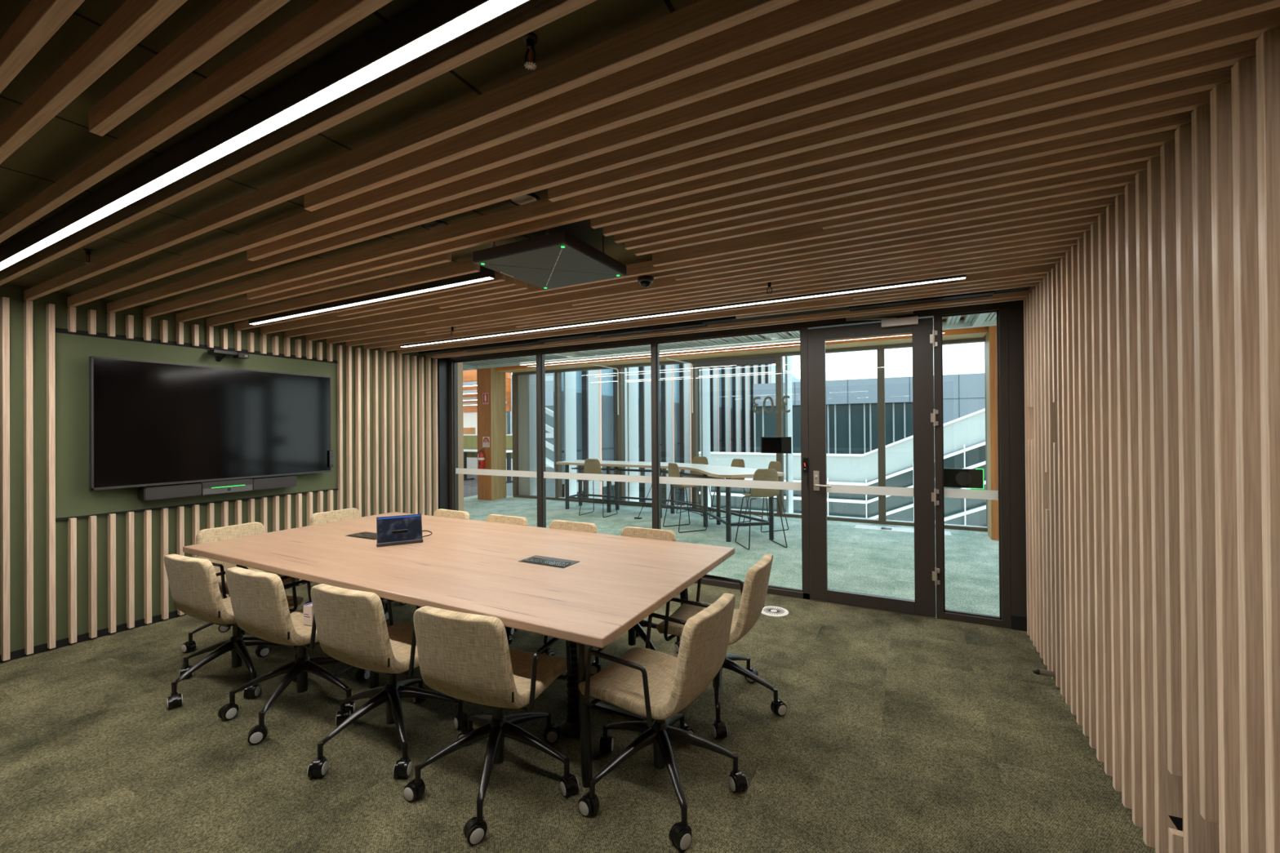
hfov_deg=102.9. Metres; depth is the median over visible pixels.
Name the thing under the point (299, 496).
batten
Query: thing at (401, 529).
tablet
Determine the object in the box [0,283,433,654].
wall
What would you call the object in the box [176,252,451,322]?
batten
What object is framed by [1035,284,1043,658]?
batten
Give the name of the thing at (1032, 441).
batten
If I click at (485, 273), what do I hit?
linear light
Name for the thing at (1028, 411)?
batten
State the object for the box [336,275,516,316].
batten
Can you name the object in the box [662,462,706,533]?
bar stool
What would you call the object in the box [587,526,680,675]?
office chair
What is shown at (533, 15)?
batten
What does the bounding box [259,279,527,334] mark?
batten
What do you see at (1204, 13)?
batten
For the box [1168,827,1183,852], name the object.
batten
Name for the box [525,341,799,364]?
diffuser
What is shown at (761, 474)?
bar stool
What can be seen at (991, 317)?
ceiling
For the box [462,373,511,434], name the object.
wall
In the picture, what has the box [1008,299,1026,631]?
trim
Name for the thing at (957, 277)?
linear light
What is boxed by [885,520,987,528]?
window
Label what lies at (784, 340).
diffuser
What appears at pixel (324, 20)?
batten
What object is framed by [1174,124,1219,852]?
batten
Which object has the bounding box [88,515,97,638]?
batten
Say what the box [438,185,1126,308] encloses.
batten
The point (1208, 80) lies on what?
batten
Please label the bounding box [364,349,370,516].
batten
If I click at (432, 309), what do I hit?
batten
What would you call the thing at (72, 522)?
batten
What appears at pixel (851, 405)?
building
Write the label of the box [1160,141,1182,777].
batten
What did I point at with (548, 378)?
stair
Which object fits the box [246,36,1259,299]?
batten
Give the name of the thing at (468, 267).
batten
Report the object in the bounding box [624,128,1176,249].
batten
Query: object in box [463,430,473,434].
carton
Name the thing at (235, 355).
camera
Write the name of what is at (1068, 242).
batten
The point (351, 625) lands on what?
office chair
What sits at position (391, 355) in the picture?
batten
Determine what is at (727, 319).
trim
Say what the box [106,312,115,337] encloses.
batten
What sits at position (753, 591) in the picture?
office chair
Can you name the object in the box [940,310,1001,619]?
window
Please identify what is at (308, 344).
batten
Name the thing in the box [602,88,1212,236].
batten
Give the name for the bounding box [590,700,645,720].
bar
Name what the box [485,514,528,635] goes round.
office chair
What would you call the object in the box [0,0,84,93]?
batten
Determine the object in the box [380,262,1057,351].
batten
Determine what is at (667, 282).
batten
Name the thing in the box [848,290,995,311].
air vent
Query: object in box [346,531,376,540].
hatch
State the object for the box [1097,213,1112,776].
batten
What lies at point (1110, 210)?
batten
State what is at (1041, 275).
batten
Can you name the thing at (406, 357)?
batten
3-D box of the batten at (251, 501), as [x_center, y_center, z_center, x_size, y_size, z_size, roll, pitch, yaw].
[-3.733,1.161,4.903,0.060,0.937,0.032,-1,0,28]
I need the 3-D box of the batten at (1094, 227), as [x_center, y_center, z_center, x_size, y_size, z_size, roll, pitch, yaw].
[2.183,0.304,2.384,0.092,2.521,0.032,-1,0,28]
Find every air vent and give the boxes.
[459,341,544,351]
[594,322,706,337]
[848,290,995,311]
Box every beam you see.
[462,369,511,382]
[462,373,511,412]
[462,375,511,391]
[462,391,511,402]
[496,326,987,373]
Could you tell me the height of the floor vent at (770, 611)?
0.006 m
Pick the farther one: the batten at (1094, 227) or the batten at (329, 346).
the batten at (329, 346)
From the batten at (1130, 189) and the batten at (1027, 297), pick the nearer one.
the batten at (1130, 189)
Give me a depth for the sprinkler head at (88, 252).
2.95 m
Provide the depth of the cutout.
1.78 m
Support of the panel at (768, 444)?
attached to the window at (662, 480)
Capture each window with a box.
[453,354,537,510]
[541,343,651,527]
[656,328,803,591]
[696,506,777,513]
[782,512,878,520]
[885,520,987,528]
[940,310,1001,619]
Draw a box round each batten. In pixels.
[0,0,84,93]
[0,0,187,164]
[0,0,392,242]
[0,0,596,285]
[0,297,9,661]
[23,0,799,301]
[23,300,33,654]
[45,303,55,648]
[66,0,1002,306]
[66,306,75,332]
[67,517,76,643]
[87,309,96,334]
[88,0,290,136]
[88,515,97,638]
[106,0,1203,312]
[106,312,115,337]
[107,513,115,633]
[125,315,133,338]
[125,511,134,628]
[142,6,1279,317]
[142,317,151,341]
[143,509,151,623]
[160,320,167,342]
[160,507,168,619]
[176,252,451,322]
[176,322,183,344]
[176,506,184,615]
[191,324,199,346]
[191,504,199,557]
[206,259,479,326]
[206,326,213,347]
[206,502,213,528]
[220,328,227,349]
[221,501,228,599]
[234,271,505,330]
[234,330,240,351]
[234,499,241,524]
[246,0,1102,261]
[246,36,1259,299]
[247,332,253,352]
[248,497,254,523]
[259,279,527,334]
[259,333,266,354]
[260,497,267,533]
[271,336,278,355]
[272,495,279,531]
[283,195,1116,337]
[283,337,290,356]
[284,494,290,529]
[294,339,301,358]
[295,493,302,584]
[303,0,901,211]
[306,215,1099,341]
[306,340,311,359]
[306,492,312,582]
[315,342,322,360]
[316,490,323,512]
[326,231,1084,343]
[326,343,332,361]
[327,489,333,511]
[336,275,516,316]
[336,345,342,510]
[345,245,1071,346]
[346,346,352,508]
[355,347,361,517]
[364,257,1061,349]
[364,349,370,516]
[372,350,378,515]
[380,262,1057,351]
[380,351,386,514]
[388,352,395,512]
[396,277,1044,353]
[396,353,402,512]
[404,355,410,513]
[411,355,417,514]
[418,356,424,515]
[425,239,1078,333]
[426,285,1036,357]
[426,357,431,515]
[432,296,1026,359]
[432,359,438,513]
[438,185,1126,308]
[515,251,1066,327]
[547,0,1279,202]
[570,223,1092,305]
[590,64,1234,228]
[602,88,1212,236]
[613,110,1193,243]
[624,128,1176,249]
[634,145,1162,256]
[652,173,1137,266]
[675,206,1106,280]
[735,281,1039,318]
[822,160,1148,229]
[853,272,1048,299]
[1023,299,1034,635]
[1026,296,1030,407]
[1027,439,1034,640]
[1029,292,1033,407]
[1031,440,1036,646]
[1032,288,1039,653]
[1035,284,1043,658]
[1039,280,1049,665]
[1043,276,1048,472]
[1045,509,1051,671]
[1047,272,1057,679]
[1051,267,1057,402]
[1053,442,1060,688]
[1055,262,1065,696]
[1060,257,1071,705]
[1066,250,1076,715]
[1071,244,1082,725]
[1077,237,1088,737]
[1083,230,1096,749]
[1090,222,1104,762]
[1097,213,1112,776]
[1106,204,1121,791]
[1115,194,1132,808]
[1124,182,1142,827]
[1135,170,1155,848]
[1146,156,1183,852]
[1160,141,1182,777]
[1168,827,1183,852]
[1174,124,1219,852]
[1191,104,1218,823]
[1209,81,1240,852]
[1231,56,1266,852]
[1255,27,1279,852]
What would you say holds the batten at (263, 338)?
attached to the wall at (15, 292)
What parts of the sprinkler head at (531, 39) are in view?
bulb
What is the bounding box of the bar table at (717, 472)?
[555,459,784,542]
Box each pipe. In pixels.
[592,364,618,414]
[666,358,693,413]
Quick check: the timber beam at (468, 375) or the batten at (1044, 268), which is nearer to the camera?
the batten at (1044, 268)
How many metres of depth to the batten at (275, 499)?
5.08 m
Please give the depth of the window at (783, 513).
8.75 m
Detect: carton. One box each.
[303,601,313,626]
[463,427,475,434]
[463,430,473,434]
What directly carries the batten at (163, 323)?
attached to the wall at (15, 292)
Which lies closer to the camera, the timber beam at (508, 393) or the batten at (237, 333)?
the batten at (237, 333)
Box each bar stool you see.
[578,458,617,517]
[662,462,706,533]
[675,456,714,515]
[708,458,751,523]
[735,468,787,550]
[742,461,788,532]
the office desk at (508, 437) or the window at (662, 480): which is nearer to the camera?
the window at (662, 480)
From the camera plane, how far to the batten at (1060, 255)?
3.48 m
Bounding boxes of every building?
[506,373,554,497]
[553,363,775,506]
[753,373,985,482]
[771,364,799,382]
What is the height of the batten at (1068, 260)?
2.521 m
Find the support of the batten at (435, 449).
attached to the wall at (15, 292)
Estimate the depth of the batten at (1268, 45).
1.23 m
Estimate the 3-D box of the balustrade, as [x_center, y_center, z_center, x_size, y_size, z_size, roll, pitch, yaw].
[6.869,1.391,12.402,11.500,7.390,0.490,-1,0,28]
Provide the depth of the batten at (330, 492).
5.56 m
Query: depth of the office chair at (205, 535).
3.94 m
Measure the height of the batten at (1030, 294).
0.816 m
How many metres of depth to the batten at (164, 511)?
4.32 m
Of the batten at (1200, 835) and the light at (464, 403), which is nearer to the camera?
the batten at (1200, 835)
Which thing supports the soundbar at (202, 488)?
attached to the wall at (15, 292)
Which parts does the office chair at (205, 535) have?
armrest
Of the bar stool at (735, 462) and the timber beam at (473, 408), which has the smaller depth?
the bar stool at (735, 462)
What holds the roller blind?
attached to the window frame at (880, 349)
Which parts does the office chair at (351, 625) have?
armrest, armrest, leg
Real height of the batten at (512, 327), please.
0.070 m
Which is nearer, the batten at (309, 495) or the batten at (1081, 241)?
the batten at (1081, 241)
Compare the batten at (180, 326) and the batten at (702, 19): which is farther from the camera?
the batten at (180, 326)
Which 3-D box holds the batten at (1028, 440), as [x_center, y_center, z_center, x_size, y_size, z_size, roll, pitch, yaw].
[2.898,0.831,3.724,0.092,1.470,0.032,-1,0,28]
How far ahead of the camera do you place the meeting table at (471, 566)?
2.98 m
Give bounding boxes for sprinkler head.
[83,248,93,263]
[450,326,453,336]
[522,32,537,70]
[766,281,772,294]
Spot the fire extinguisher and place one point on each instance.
(481, 455)
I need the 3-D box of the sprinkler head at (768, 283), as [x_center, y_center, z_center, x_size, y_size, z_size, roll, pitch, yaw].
[0.861,-0.965,3.393,0.040,0.173,0.040,-1,0,28]
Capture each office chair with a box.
[164,554,303,709]
[181,521,299,657]
[217,566,369,744]
[305,507,384,609]
[307,583,468,777]
[383,508,469,620]
[403,605,578,845]
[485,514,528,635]
[506,520,597,655]
[577,593,747,851]
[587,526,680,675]
[656,553,786,739]
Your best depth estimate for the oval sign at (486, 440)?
11.65 m
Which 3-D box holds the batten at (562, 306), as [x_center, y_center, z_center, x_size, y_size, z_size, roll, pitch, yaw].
[-0.553,-0.970,4.078,6.488,0.070,0.032,-1,0,28]
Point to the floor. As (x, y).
(897, 732)
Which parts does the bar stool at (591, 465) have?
sled leg, sled leg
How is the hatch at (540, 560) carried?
on the meeting table at (471, 566)
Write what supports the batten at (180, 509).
attached to the wall at (15, 292)
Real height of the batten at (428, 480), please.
2.531 m
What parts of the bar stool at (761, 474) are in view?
sled leg, sled leg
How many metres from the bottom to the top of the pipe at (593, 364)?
1.052 m
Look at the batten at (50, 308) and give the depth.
3.75 m
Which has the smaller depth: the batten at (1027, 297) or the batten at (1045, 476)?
the batten at (1045, 476)
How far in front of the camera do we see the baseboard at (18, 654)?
3.93 m
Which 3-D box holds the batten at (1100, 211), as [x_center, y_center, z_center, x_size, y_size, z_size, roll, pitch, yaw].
[1.196,-0.988,2.783,2.184,0.070,0.033,-1,0,28]
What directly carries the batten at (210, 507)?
attached to the wall at (15, 292)
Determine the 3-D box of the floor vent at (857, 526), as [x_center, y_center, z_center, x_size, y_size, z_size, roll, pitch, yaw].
[4.055,1.602,7.922,1.320,0.009,0.340,-1,0,28]
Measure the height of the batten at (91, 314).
0.189 m
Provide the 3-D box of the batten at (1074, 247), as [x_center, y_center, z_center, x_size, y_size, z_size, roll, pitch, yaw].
[2.337,0.304,2.674,0.092,2.521,0.032,-1,0,28]
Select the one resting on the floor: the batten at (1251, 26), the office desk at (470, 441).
the office desk at (470, 441)
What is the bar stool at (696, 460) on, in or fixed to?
on the floor
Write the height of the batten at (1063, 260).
2.521 m
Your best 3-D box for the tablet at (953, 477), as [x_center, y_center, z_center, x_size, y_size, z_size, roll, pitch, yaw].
[2.679,0.429,4.231,0.283,0.162,0.026,-1,0,28]
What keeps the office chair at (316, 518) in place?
on the floor
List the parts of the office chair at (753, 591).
armrest, armrest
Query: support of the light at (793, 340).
hanging from the ceiling at (991, 317)
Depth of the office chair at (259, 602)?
2.77 m
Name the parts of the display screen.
casing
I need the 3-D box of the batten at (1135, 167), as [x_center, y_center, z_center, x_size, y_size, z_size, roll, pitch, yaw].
[1.417,-0.993,2.171,1.220,0.070,0.033,-1,0,28]
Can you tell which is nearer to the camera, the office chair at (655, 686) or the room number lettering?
the office chair at (655, 686)
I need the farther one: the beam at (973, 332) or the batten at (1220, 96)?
the beam at (973, 332)
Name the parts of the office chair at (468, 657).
leg, leg, armrest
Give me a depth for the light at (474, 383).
13.56 m
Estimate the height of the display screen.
1.022 m
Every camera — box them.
[207,349,248,361]
[637,275,653,287]
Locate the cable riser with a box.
[559,641,579,737]
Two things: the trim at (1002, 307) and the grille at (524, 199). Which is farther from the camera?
the trim at (1002, 307)
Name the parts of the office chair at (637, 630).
leg, leg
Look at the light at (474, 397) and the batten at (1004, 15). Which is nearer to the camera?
the batten at (1004, 15)
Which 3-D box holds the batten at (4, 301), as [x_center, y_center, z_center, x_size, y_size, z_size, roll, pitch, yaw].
[-4.446,0.363,3.573,0.060,2.531,0.032,-1,0,28]
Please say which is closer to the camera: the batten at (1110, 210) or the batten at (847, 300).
the batten at (1110, 210)
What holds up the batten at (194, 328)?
attached to the wall at (15, 292)
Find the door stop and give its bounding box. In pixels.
[1032,668,1055,677]
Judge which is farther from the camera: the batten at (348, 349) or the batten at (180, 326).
the batten at (348, 349)
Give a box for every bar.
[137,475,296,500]
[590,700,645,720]
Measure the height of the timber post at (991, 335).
3.060 m
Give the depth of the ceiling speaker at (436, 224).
2.61 m
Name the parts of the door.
handle, lever, closer rail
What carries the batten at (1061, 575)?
attached to the wall
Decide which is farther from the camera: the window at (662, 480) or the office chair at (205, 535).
the window at (662, 480)
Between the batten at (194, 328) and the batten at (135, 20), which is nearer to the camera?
the batten at (135, 20)
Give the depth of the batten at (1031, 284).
3.86 m
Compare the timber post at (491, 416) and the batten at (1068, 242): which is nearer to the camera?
the batten at (1068, 242)
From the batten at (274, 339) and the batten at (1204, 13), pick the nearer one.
the batten at (1204, 13)
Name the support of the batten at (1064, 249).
attached to the ceiling at (65, 142)
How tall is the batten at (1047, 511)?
1.035 m
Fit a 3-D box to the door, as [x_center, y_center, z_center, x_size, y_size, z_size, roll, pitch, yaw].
[2.027,0.312,4.491,1.040,2.570,0.122,-1,0,28]
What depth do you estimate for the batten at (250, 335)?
4.90 m
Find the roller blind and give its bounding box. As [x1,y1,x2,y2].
[696,355,775,368]
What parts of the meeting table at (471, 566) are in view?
leg, leg, leg, leg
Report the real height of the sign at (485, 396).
0.252 m
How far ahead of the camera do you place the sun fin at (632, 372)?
11.03 m
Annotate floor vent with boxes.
[761,605,788,616]
[854,524,951,536]
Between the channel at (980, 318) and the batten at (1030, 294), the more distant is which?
the channel at (980, 318)
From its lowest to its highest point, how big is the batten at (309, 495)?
0.937 m
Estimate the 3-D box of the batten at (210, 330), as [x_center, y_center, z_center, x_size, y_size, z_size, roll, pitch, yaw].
[-3.899,-0.807,4.626,0.060,0.189,0.032,-1,0,28]
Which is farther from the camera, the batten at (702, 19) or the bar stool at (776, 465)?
the bar stool at (776, 465)
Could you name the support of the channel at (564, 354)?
attached to the ceiling at (991, 317)
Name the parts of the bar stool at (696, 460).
sled leg, sled leg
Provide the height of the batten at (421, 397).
2.531 m
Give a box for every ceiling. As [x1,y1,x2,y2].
[0,0,822,324]
[462,311,996,365]
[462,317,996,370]
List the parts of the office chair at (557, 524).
leg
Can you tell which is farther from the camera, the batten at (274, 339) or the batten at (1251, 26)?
the batten at (274, 339)
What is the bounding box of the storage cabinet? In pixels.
[466,457,512,470]
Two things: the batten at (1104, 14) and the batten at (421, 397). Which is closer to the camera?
the batten at (1104, 14)
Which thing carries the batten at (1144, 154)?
attached to the ceiling at (65, 142)
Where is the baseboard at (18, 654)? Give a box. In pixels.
[0,582,311,662]
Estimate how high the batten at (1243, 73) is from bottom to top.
2.521 m
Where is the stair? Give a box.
[511,375,554,468]
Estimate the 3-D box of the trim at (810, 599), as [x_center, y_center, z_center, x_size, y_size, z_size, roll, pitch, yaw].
[2.030,1.603,4.506,1.020,0.008,0.032,-1,0,28]
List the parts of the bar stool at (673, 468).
sled leg, sled leg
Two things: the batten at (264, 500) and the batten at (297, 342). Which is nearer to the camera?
the batten at (264, 500)
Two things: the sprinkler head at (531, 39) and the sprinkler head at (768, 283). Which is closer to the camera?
the sprinkler head at (531, 39)
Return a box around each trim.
[55,327,337,520]
[418,286,1031,355]
[435,357,449,510]
[448,301,1011,628]
[506,411,510,434]
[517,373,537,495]
[809,599,937,618]
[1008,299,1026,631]
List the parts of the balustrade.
handrail, balustrade panel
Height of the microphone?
0.192 m
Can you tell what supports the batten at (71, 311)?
attached to the wall at (15, 292)
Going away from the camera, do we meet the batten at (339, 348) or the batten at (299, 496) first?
the batten at (299, 496)
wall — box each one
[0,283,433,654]
[457,362,463,511]
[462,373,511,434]
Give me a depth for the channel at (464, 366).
11.42 m
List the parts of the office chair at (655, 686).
armrest, armrest, leg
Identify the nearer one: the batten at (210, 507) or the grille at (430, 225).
the grille at (430, 225)
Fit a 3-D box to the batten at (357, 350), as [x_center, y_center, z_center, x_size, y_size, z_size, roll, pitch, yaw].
[-3.234,0.364,5.859,0.060,2.531,0.032,-1,0,28]
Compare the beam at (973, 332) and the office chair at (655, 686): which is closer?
the office chair at (655, 686)
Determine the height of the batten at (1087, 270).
2.521 m
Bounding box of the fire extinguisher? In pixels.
[477,448,484,468]
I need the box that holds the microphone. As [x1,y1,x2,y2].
[472,228,626,289]
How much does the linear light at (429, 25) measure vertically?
0.080 m
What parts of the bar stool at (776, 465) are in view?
sled leg, sled leg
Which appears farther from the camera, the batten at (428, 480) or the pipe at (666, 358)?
the pipe at (666, 358)
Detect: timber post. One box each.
[476,367,506,500]
[985,325,998,540]
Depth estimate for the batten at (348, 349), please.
5.75 m
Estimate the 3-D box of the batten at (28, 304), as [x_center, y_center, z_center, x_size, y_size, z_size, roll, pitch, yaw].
[-4.395,0.363,3.668,0.060,2.531,0.032,-1,0,28]
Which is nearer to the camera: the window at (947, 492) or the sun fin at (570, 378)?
the window at (947, 492)
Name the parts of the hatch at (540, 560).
lid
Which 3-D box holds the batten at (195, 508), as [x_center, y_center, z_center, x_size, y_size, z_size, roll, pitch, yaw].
[-3.935,1.161,4.522,0.060,0.937,0.032,-1,0,28]
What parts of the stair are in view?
handrail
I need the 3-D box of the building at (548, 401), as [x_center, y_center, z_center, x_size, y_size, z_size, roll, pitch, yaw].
[-2.817,3.765,31.991,11.000,14.000,6.100,-1,0,28]
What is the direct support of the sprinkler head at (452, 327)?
attached to the ceiling at (65, 142)
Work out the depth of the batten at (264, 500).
4.99 m
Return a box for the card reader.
[802,457,808,472]
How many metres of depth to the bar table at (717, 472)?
8.75 m
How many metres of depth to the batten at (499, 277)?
3.85 m
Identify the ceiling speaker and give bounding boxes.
[419,219,448,230]
[507,192,540,205]
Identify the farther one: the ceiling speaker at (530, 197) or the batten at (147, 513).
the batten at (147, 513)
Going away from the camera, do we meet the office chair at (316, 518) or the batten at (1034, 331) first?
the batten at (1034, 331)
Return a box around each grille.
[422,222,445,229]
[511,195,536,204]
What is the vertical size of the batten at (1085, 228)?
0.070 m
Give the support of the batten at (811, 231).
attached to the ceiling at (65, 142)
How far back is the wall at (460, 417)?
7.20 m
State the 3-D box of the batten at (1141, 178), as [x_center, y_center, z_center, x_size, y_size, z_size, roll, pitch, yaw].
[1.927,0.304,1.901,0.092,2.521,0.032,-1,0,28]
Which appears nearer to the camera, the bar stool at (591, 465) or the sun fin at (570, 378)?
the bar stool at (591, 465)
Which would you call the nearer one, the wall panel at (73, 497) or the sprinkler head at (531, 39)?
the sprinkler head at (531, 39)
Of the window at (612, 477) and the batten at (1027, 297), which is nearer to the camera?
the batten at (1027, 297)
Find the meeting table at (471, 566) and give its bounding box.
[182,511,734,787]
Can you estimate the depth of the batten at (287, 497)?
5.17 m
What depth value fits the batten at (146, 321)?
4.23 m
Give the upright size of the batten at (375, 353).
2.531 m
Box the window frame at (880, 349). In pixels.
[511,335,987,531]
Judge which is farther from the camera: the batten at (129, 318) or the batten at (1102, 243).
the batten at (129, 318)
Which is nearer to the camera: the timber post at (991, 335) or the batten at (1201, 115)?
the batten at (1201, 115)
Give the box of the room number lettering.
[752,395,790,413]
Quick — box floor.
[0,474,1155,852]
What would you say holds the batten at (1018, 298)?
attached to the ceiling at (65, 142)
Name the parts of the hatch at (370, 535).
lid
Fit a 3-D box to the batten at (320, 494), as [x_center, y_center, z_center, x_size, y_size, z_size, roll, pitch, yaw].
[-3.430,1.161,5.474,0.060,0.937,0.032,-1,0,28]
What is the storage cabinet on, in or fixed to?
on the floor
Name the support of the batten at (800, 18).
attached to the ceiling at (65, 142)
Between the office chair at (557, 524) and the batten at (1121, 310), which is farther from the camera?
the office chair at (557, 524)
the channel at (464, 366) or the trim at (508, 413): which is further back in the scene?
the trim at (508, 413)
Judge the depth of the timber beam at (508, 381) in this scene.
16.09 m
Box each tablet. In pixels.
[376,513,432,546]
[943,468,983,488]
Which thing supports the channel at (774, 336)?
attached to the ceiling at (991, 317)
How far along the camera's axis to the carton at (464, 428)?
19.28 m
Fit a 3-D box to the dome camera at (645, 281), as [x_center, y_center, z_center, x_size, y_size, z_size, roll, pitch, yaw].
[0.036,-0.913,3.235,0.103,0.059,0.103,-1,0,28]
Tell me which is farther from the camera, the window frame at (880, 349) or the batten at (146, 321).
the window frame at (880, 349)
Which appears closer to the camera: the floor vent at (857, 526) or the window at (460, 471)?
the window at (460, 471)
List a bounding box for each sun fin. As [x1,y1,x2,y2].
[564,371,577,497]
[626,367,639,502]
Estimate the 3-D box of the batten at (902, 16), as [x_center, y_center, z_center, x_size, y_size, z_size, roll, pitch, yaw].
[-1.469,-0.971,2.350,6.488,0.070,0.032,-1,0,28]
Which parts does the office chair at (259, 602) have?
leg, armrest, armrest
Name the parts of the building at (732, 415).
facade panel, facade panel, facade panel, facade panel, facade panel, facade panel, facade panel, facade panel, facade panel, facade panel, facade panel, facade panel, facade panel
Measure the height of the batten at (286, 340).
0.189 m
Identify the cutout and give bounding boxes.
[1168,815,1182,831]
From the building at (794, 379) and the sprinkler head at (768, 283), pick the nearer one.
the sprinkler head at (768, 283)
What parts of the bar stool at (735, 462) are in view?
sled leg, sled leg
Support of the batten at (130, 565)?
attached to the wall at (15, 292)
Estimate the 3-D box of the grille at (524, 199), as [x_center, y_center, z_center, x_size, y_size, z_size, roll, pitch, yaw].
[-0.534,-1.038,2.343,0.119,0.009,0.119,-1,0,28]
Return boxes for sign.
[482,392,488,404]
[482,436,489,447]
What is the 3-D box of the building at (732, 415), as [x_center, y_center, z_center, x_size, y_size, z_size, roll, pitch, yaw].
[4.352,3.044,27.966,0.650,15.300,28.500,-1,0,28]
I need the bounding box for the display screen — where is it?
[88,355,331,490]
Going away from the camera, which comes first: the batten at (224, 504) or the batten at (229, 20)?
the batten at (229, 20)
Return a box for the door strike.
[806,473,808,488]
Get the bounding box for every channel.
[462,364,475,368]
[551,352,586,358]
[763,333,784,340]
[971,312,990,327]
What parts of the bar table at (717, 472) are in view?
leg, leg, leg, leg, leg, leg, leg, leg, leg, leg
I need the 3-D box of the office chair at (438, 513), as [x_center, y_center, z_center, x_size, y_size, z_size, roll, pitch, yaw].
[-1.901,1.209,4.551,0.741,0.851,0.754,-1,0,30]
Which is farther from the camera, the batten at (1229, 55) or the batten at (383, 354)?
the batten at (383, 354)
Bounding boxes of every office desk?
[463,434,477,480]
[463,434,512,483]
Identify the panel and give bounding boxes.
[55,332,337,518]
[760,436,791,453]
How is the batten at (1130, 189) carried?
attached to the wall
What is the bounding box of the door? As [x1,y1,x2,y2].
[808,311,939,617]
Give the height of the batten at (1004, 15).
0.070 m
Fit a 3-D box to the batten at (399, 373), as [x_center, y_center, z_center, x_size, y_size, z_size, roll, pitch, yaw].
[-2.982,0.365,6.335,0.060,2.531,0.032,-1,0,28]
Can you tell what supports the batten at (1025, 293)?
attached to the ceiling at (65, 142)
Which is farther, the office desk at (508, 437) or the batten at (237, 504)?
the office desk at (508, 437)
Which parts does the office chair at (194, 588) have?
armrest, leg, armrest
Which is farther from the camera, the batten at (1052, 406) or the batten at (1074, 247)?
the batten at (1052, 406)
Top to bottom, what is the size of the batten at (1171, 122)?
0.070 m
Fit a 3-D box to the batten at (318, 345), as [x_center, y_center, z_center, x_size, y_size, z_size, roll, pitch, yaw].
[-3.445,-0.807,5.483,0.060,0.189,0.032,-1,0,28]
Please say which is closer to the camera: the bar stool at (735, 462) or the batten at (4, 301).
the batten at (4, 301)
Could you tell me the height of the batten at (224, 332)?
0.189 m
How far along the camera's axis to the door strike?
4.74 m
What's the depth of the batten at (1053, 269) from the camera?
3.07 m
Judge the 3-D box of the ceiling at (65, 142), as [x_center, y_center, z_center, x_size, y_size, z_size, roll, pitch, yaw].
[-1.327,-1.069,2.587,6.650,0.060,6.728,-1,0,28]
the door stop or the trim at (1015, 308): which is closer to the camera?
the door stop
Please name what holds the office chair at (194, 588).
on the floor
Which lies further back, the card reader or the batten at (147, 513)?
the card reader
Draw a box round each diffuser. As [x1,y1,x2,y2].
[520,338,794,363]
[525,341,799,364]
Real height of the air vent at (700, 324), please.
0.032 m
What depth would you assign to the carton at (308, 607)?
2.95 m
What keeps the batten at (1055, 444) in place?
attached to the wall
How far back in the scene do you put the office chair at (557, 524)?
4.06 m
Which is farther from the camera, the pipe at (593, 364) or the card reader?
the pipe at (593, 364)
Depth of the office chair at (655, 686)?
2.18 m
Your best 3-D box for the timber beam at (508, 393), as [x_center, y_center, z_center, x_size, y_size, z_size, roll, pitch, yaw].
[-8.337,-1.273,20.331,8.250,0.750,0.120,-1,0,28]
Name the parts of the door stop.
stem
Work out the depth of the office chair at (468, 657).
2.14 m
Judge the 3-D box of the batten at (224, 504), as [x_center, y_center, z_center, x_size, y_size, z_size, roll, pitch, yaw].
[-3.834,1.161,4.712,0.060,0.937,0.032,-1,0,28]
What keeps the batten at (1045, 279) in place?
attached to the wall
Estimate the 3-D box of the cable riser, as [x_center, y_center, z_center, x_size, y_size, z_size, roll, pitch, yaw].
[-0.351,1.245,2.732,0.169,0.740,0.169,-1,0,28]
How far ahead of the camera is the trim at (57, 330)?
4.42 m
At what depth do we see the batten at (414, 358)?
6.51 m
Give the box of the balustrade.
[698,408,986,526]
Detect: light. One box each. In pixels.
[0,0,531,271]
[248,266,494,324]
[400,274,965,346]
[462,378,552,405]
[462,381,476,386]
[462,390,476,394]
[462,396,476,400]
[519,326,942,364]
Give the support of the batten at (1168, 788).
attached to the wall
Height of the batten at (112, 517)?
0.937 m

